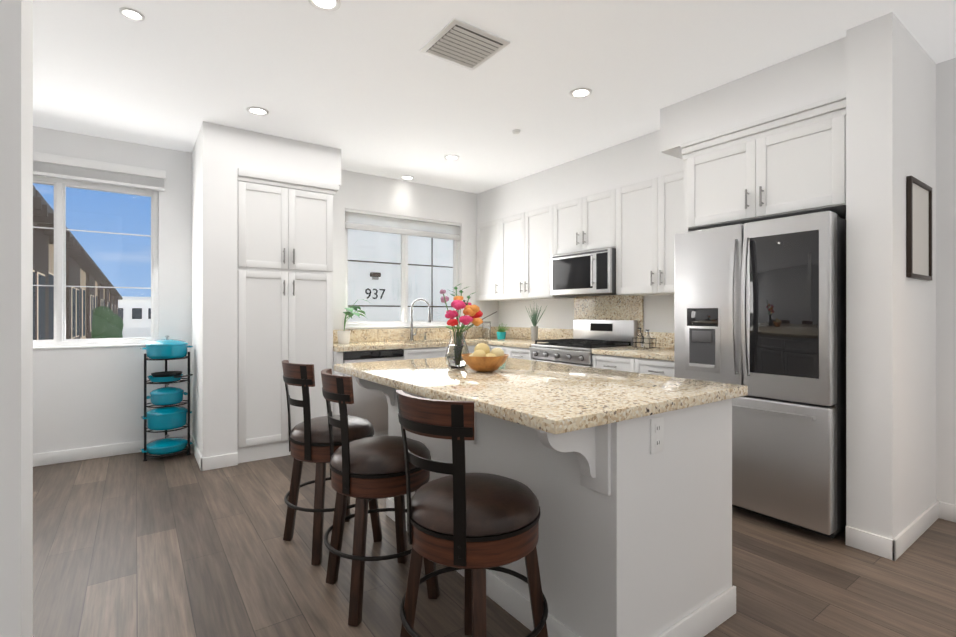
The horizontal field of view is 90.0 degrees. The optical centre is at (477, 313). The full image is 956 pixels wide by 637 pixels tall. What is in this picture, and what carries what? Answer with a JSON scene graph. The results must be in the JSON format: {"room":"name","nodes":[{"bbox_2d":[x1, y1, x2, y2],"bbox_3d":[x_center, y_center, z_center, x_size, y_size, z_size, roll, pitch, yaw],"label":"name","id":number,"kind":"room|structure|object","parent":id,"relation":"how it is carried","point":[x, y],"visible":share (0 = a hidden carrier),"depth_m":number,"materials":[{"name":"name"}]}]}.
{"room":"kitchen","nodes":[
{"label":"kitchen","id":0,"kind":"room"},
{"bbox_2d":[0,0,32,636],"bbox_3d":[-1.370,-0.141,0.569,1.224,2.720,0.121,0,0,-36],"label":"wall","id":1,"kind":"structure","parent":0,"point":[16,318],"depth_m":0.87,"materials":[{"name":"white paint"}]},
{"bbox_2d":[33,126,191,453],"bbox_3d":[-3.376,-0.140,4.034,2.300,2.720,0.150,0,0,-36],"label":"wall","id":2,"kind":"structure","parent":0,"point":[86,397],"depth_m":4.13,"materials":[{"name":"paint"}]},
{"bbox_2d":[33,175,158,349],"bbox_3d":[-3.459,-0.417,3.948,1.375,1.406,0.132,0,0,-36],"label":"window","id":3,"kind":"structure","parent":2,"relation":"in","point":[60,185],"depth_m":4.05,"materials":[{"name":"white plastic"}]},
{"bbox_2d":[33,152,165,190],"bbox_3d":[-3.411,-1.193,3.881,1.465,0.175,0.053,0,0,-36],"label":"window blind","id":4,"kind":"object","parent":3,"relation":"attached to","point":[61,167],"visible":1,"depth_m":4.01,"materials":[{"name":"white"}]},
{"bbox_2d":[33,435,187,466],"bbox_3d":[-3.388,1.170,3.922,1.790,0.100,0.017,0,0,-36],"label":"baseboard","id":5,"kind":"structure","parent":2,"relation":"attached to","point":[40,459],"depth_m":4.00,"materials":[{"name":"white wood"}]},
{"bbox_2d":[192,121,340,457],"bbox_3d":[-1.956,-0.140,4.405,1.100,2.720,0.900,0,0,-36],"label":"wall","id":6,"kind":"structure","parent":0,"point":[222,155],"depth_m":3.83,"materials":[{"name":"paint"}]},
{"bbox_2d":[190,434,204,470],"bbox_3d":[-2.393,1.170,4.058,0.014,0.100,0.874,0,0,-36],"label":"baseboard","id":7,"kind":"structure","parent":6,"relation":"attached to","point":[201,461],"depth_m":3.90,"materials":[{"name":"white wood"}]},
{"bbox_2d":[333,169,497,329],"bbox_3d":[-1.050,-0.140,5.510,3.200,2.720,0.460,0,0,-36],"label":"wall","id":8,"kind":"structure","parent":0,"point":[371,193],"depth_m":5.41,"materials":[{"name":"paint"}]},
{"bbox_2d":[345,212,460,328],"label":"window","id":9,"kind":"structure","parent":8,"relation":"in","point":[404,322],"depth_m":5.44,"materials":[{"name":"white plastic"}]},
{"bbox_2d":[365,288,384,298],"bbox_3d":[-1.450,-0.281,6.759,0.305,0.147,0.008,0,0,-36],"label":"number","id":10,"kind":"object","parent":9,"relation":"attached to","point":[374,293],"depth_m":6.75,"materials":[{"name":"black metal"}]},
{"bbox_2d":[345,209,460,240],"bbox_3d":[-0.806,-0.988,5.427,1.452,0.217,0.044,0,0,-36],"label":"blinds","id":11,"kind":"object","parent":9,"relation":"attached to","point":[396,230],"visible":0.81,"depth_m":5.38,"materials":[{"name":"white fabric"}]},
{"bbox_2d":[333,327,496,358],"bbox_3d":[-0.537,0.342,5.264,2.344,0.355,0.532,0,0,-36],"label":"backsplash","id":12,"kind":"structure","parent":8,"relation":"attached to","point":[355,334],"depth_m":5.25,"materials":[{"name":"beige stone"}]},
{"bbox_2d":[33,446,955,636],"bbox_3d":[0.170,1.260,1.918,5.900,0.080,8.020,0,0,-36],"label":"floor","id":13,"kind":"structure","parent":0,"point":[135,545],"depth_m":2.26,"materials":[{"name":"brown wood"}]},
{"bbox_2d":[140,336,192,461],"bbox_3d":[-2.630,0.703,4.048,0.376,1.032,0.471,0,0,-36],"label":"pot rack","id":14,"kind":"object","parent":13,"relation":"on","point":[167,414],"visible":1,"depth_m":3.99,"materials":[{"name":"black"}]},
{"bbox_2d":[238,169,338,462],"bbox_3d":[-1.765,0.025,4.330,0.827,2.389,0.620,0,0,-36],"label":"pantry","id":15,"kind":"object","parent":13,"relation":"on","point":[285,267],"visible":0.83,"depth_m":4.06,"materials":[{"name":"white wood"}]},
{"bbox_2d":[282,360,381,564],"bbox_3d":[-0.786,0.734,2.573,0.500,0.973,0.489,0,0,-44],"label":"stool","id":16,"kind":"object","parent":13,"relation":"on","point":[309,439],"visible":0.79,"depth_m":2.39,"materials":[{"name":"wood"}]},
{"bbox_2d":[333,349,412,436],"bbox_3d":[-1.157,0.782,4.741,0.726,0.875,0.659,0,0,-36],"label":"base cabinet","id":17,"kind":"object","parent":13,"relation":"on","point":[370,405],"depth_m":4.44,"materials":[{"name":"white wood"}]},
{"bbox_2d":[333,337,488,348],"bbox_3d":[-0.769,0.357,5.017,1.678,0.115,0.662,0,0,-36],"label":"countertop","id":18,"kind":"structure","parent":17,"relation":"on","point":[441,342],"depth_m":4.82,"materials":[{"name":"beige stone"}]},
{"bbox_2d":[337,299,373,343],"bbox_3d":[-1.218,0.076,4.812,0.365,0.445,0.508,0,0,-36],"label":"leafy plant","id":19,"kind":"object","parent":18,"relation":"on","point":[344,336],"visible":1,"depth_m":4.75,"materials":[{"name":"green plant"}]},
{"bbox_2d":[409,298,430,340],"bbox_3d":[-0.647,0.063,5.356,0.212,0.472,0.166,0,0,-36],"label":"faucet","id":20,"kind":"object","parent":18,"relation":"on","point":[411,316],"visible":1,"depth_m":5.34,"materials":[{"name":"silver metal"}]},
{"bbox_2d":[321,369,439,626],"bbox_3d":[-0.432,0.734,2.114,0.500,0.973,0.489,0,0,-32],"label":"stool","id":21,"kind":"object","parent":13,"relation":"on","point":[363,471],"visible":0.92,"depth_m":1.94,"materials":[{"name":"wood"}]},
{"bbox_2d":[396,390,547,636],"bbox_3d":[-0.017,0.734,1.586,0.489,0.973,0.500,0,0,40],"label":"stool","id":22,"kind":"object","parent":13,"relation":"on","point":[474,526],"visible":1,"depth_m":1.43,"materials":[{"name":"wood"}]},
{"bbox_2d":[467,345,492,352],"bbox_3d":[-0.144,0.780,5.430,0.239,0.880,0.720,0,0,-36],"label":"base cabinet","id":23,"kind":"object","parent":13,"relation":"on","point":[471,347],"depth_m":5.13,"materials":[{"name":"white wood"}]},
{"bbox_2d":[493,345,532,359],"bbox_3d":[0.586,0.780,5.147,0.655,0.880,0.705,0,0,-36],"label":"base cabinet","id":24,"kind":"object","parent":13,"relation":"on","point":[513,351],"depth_m":4.84,"materials":[{"name":"white wood"}]},
{"bbox_2d":[465,337,547,344],"bbox_3d":[0.388,0.320,5.414,0.666,0.040,1.365,0,0,-36],"label":"countertop","id":25,"kind":"structure","parent":24,"relation":"on","point":[493,340],"depth_m":5.36,"materials":[{"name":"beige stone"}]},
{"bbox_2d":[482,321,490,337],"bbox_3d":[0.105,0.197,5.821,0.102,0.205,0.102,0,0,-36],"label":"glass jar","id":26,"kind":"object","parent":25,"relation":"on","point":[486,329],"visible":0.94,"depth_m":5.78,"materials":[{"name":"white"}]},
{"bbox_2d":[495,324,508,338],"bbox_3d":[0.287,0.202,5.620,0.199,0.196,0.196,0,0,-36],"label":"plant","id":27,"kind":"object","parent":25,"relation":"on","point":[501,333],"visible":1,"depth_m":5.60,"materials":[{"name":"green plant"}]},
{"bbox_2d":[525,303,545,340],"bbox_3d":[0.625,0.082,5.295,0.254,0.435,0.258,0,0,-36],"label":"grass plant","id":28,"kind":"object","parent":25,"relation":"on","point":[534,331],"visible":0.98,"depth_m":5.24,"materials":[{"name":"green plant"}]},
{"bbox_2d":[343,373,735,636],"bbox_3d":[0.146,0.774,2.350,1.014,0.888,1.714,0,0,-36],"label":"kitchen island","id":29,"kind":"object","parent":13,"relation":"on","point":[625,477],"depth_m":1.71,"materials":[{"name":"white wood"}]},
{"bbox_2d":[334,357,747,436],"bbox_3d":[0.128,0.310,2.337,1.080,0.040,1.790,0,0,-36],"label":"island countertop","id":30,"kind":"structure","parent":29,"relation":"on","point":[557,400],"depth_m":1.85,"materials":[{"name":"beige stone"}]},
{"bbox_2d":[434,284,496,367],"bbox_3d":[-0.079,0.058,2.597,0.356,0.462,0.252,0,0,-36],"label":"flower vase","id":31,"kind":"object","parent":30,"relation":"on","point":[457,346],"visible":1,"depth_m":2.52,"materials":[{"name":"clear glass"}]},
{"bbox_2d":[461,343,507,371],"bbox_3d":[0.035,0.218,2.400,0.240,0.142,0.240,0,0,-36],"label":"fruit bowl","id":32,"kind":"object","parent":30,"relation":"on","point":[481,358],"visible":1,"depth_m":2.33,"materials":[{"name":"brown wood"}]},
{"bbox_2d":[529,319,636,366],"bbox_3d":[0.970,0.640,4.523,0.716,1.159,0.750,0,0,-36],"label":"range","id":33,"kind":"object","parent":13,"relation":"on","point":[588,337],"visible":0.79,"depth_m":4.47,"materials":[{"name":"grey metal"}]},
{"bbox_2d":[592,353,673,376],"bbox_3d":[1.480,0.779,3.901,0.655,0.880,0.843,0,0,-36],"label":"base cabinet","id":34,"kind":"object","parent":13,"relation":"on","point":[663,366],"depth_m":3.71,"materials":[{"name":"white wood"}]},
{"bbox_2d":[592,345,673,360],"bbox_3d":[1.476,0.319,3.897,0.666,0.040,0.841,0,0,-36],"label":"countertop","id":35,"kind":"structure","parent":34,"relation":"on","point":[629,351],"depth_m":3.80,"materials":[{"name":"beige stone"}]},
{"bbox_2d":[633,328,655,347],"bbox_3d":[1.454,0.210,4.179,0.094,0.174,0.174,0,0,-36],"label":"rack","id":36,"kind":"object","parent":35,"relation":"on","point":[645,342],"visible":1,"depth_m":4.16,"materials":[{"name":"beige"}]},
{"bbox_2d":[674,211,845,537],"bbox_3d":[1.880,0.337,3.070,0.879,1.764,0.890,0,0,-36],"label":"fridge","id":37,"kind":"object","parent":13,"relation":"on","point":[760,309],"visible":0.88,"depth_m":2.69,"materials":[{"name":"grey metal"}]},
{"bbox_2d":[33,0,955,193],"bbox_3d":[0.170,-1.550,1.919,5.900,0.100,8.020,0,0,-36],"label":"ceiling","id":38,"kind":"structure","parent":0,"point":[366,86],"depth_m":2.92,"materials":[{"name":"paint"}]},
{"bbox_2d":[119,7,144,20],"bbox_3d":[-1.730,-1.495,2.390,0.106,0.009,0.106,0,0,-36],"label":"recessed light","id":39,"kind":"object","parent":38,"relation":"in","point":[131,14],"visible":1,"depth_m":2.38,"materials":[{"name":"white"}]},
{"bbox_2d":[246,106,268,115],"bbox_3d":[-1.627,-1.495,3.534,0.153,0.009,0.153,0,0,-36],"label":"recessed light","id":40,"kind":"object","parent":38,"relation":"in","point":[258,111],"visible":1,"depth_m":3.53,"materials":[{"name":"white"}]},
{"bbox_2d":[308,0,340,11],"bbox_3d":[-0.736,-1.495,2.291,0.153,0.009,0.153,0,0,-36],"label":"recessed light","id":41,"kind":"object","parent":38,"relation":"in","point":[328,5],"visible":1,"depth_m":2.31,"materials":[{"name":"white"}]},
{"bbox_2d":[401,176,414,179],"bbox_3d":[-0.776,-1.494,5.264,0.153,0.009,0.153,0,0,-36],"label":"recessed light","id":42,"kind":"object","parent":38,"relation":"in","point":[407,177],"visible":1,"depth_m":5.25,"materials":[{"name":"white"}]},
{"bbox_2d":[444,155,459,159],"bbox_3d":[-0.250,-1.494,4.582,0.153,0.009,0.153,0,0,-36],"label":"recessed light","id":43,"kind":"object","parent":38,"relation":"in","point":[451,157],"visible":1,"depth_m":4.58,"materials":[{"name":"white"}]},
{"bbox_2d":[419,18,509,70],"bbox_3d":[-0.077,-1.489,2.676,0.370,0.021,0.370,0,0,-36],"label":"ceiling vent","id":44,"kind":"object","parent":38,"relation":"in","point":[458,42],"visible":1,"depth_m":2.64,"materials":[{"name":"white metal"}]},
{"bbox_2d":[512,129,520,133],"bbox_3d":[0.314,-1.488,3.916,0.072,0.021,0.072,0,0,-36],"label":"smoke detector","id":45,"kind":"object","parent":38,"relation":"attached to","point":[516,131],"visible":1,"depth_m":3.90,"materials":[{"name":"white plastic"}]},
{"bbox_2d":[569,87,591,98],"bbox_3d":[0.697,-1.495,3.244,0.153,0.009,0.153,0,0,-36],"label":"recessed light","id":46,"kind":"object","parent":38,"relation":"in","point":[579,93],"visible":1,"depth_m":3.24,"materials":[{"name":"white"}]},
{"bbox_2d":[477,130,683,223],"bbox_3d":[0.992,-1.307,4.862,0.335,0.385,2.973,0,0,-36],"label":"wall","id":47,"kind":"structure","parent":0,"point":[637,159],"depth_m":4.56,"materials":[{"name":"paint"}]},
{"bbox_2d":[476,219,496,300],"bbox_3d":[0.276,-0.638,5.841,0.351,0.945,0.540,0,0,-36],"label":"upper cabinet","id":48,"kind":"object","parent":47,"relation":"attached to","point":[486,233],"depth_m":5.80,"materials":[{"name":"white wood"}]},
{"bbox_2d":[498,295,673,332],"bbox_3d":[1.471,-0.140,4.610,0.150,2.720,3.940,0,0,-36],"label":"wall","id":49,"kind":"structure","parent":0,"point":[658,313],"depth_m":5.28,"materials":[{"name":"paint"}]},
{"bbox_2d":[497,206,584,300],"bbox_3d":[0.653,-0.638,5.316,0.351,0.945,0.986,0,0,-36],"label":"upper cabinet","id":50,"kind":"object","parent":49,"relation":"attached to","point":[523,259],"depth_m":5.22,"materials":[{"name":"white wood"}]},
{"bbox_2d":[549,190,608,256],"bbox_3d":[1.133,-0.847,4.645,0.351,0.526,0.780,0,0,-36],"label":"upper cabinet","id":51,"kind":"object","parent":49,"relation":"attached to","point":[581,224],"depth_m":4.56,"materials":[{"name":"white wood"}]},
{"bbox_2d":[550,248,616,295],"bbox_3d":[1.093,-0.382,4.611,0.455,0.395,0.746,0,0,-36],"label":"microwave","id":52,"kind":"object","parent":51,"relation":"attached to","point":[589,273],"visible":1,"depth_m":4.45,"materials":[{"name":"grey metal"}]},
{"bbox_2d":[497,297,673,348],"bbox_3d":[1.124,0.060,4.942,0.020,0.480,2.950,0,0,-36],"label":"backsplash","id":53,"kind":"structure","parent":49,"relation":"attached to","point":[589,308],"depth_m":4.74,"materials":[{"name":"beige stone"}]},
{"bbox_2d":[609,169,684,296],"bbox_3d":[1.588,-0.638,4.011,0.351,0.945,0.896,0,0,-36],"label":"upper cabinet","id":54,"kind":"object","parent":49,"relation":"attached to","point":[645,217],"depth_m":3.98,"materials":[{"name":"white wood"}]},
{"bbox_2d":[685,93,845,231],"bbox_3d":[1.999,-0.886,3.142,0.695,0.590,0.927,0,0,-36],"label":"upper cabinet","id":55,"kind":"object","parent":49,"relation":"attached to","point":[792,162],"depth_m":2.88,"materials":[{"name":"white wood"}]},
{"bbox_2d":[660,37,845,159],"bbox_3d":[1.946,-1.343,3.235,0.680,0.315,1.148,0,0,-36],"label":"soffit","id":56,"kind":"structure","parent":0,"point":[810,76],"depth_m":2.95,"materials":[{"name":"paint"}]},
{"bbox_2d":[846,12,935,538],"bbox_3d":[2.349,-0.140,2.699,0.850,2.720,0.190,0,0,-36],"label":"wall","id":57,"kind":"structure","parent":0,"point":[890,308],"depth_m":2.47,"materials":[{"name":"paint"}]},
{"bbox_2d":[885,501,940,560],"bbox_3d":[2.394,1.170,2.605,0.844,0.100,0.014,0,0,-36],"label":"baseboard","id":58,"kind":"structure","parent":57,"relation":"attached to","point":[900,544],"depth_m":2.53,"materials":[{"name":"white wood"}]},
{"bbox_2d":[906,176,931,280],"bbox_3d":[2.423,-0.455,2.621,0.420,0.530,0.021,0,0,-36],"label":"picture frame","id":59,"kind":"object","parent":57,"relation":"attached to","point":[918,229],"visible":1,"depth_m":2.61,"materials":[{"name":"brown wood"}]},
{"bbox_2d":[936,58,955,504],"bbox_3d":[3.623,-0.141,1.779,0.150,2.720,3.170,0,0,-36],"label":"wall","id":60,"kind":"structure","parent":0,"point":[945,281],"depth_m":2.83,"materials":[{"name":"paint"}]},
{"bbox_2d":[941,502,955,521],"bbox_3d":[3.603,1.169,1.666,0.014,0.100,2.950,0,0,-36],"label":"baseboard","id":61,"kind":"structure","parent":60,"relation":"attached to","point":[948,511],"depth_m":2.81,"materials":[{"name":"white wood"}]},
{"label":"outside","id":62,"kind":"structure","parent":0,"visible":0},
{"bbox_2d":[33,185,150,339],"bbox_3d":[-28.503,1.202,36.689,24.300,6.450,87.050,0,0,-36],"label":"buildings","id":63,"kind":"structure","parent":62,"point":[116,323],"depth_m":14.46,"materials":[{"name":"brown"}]}
]}

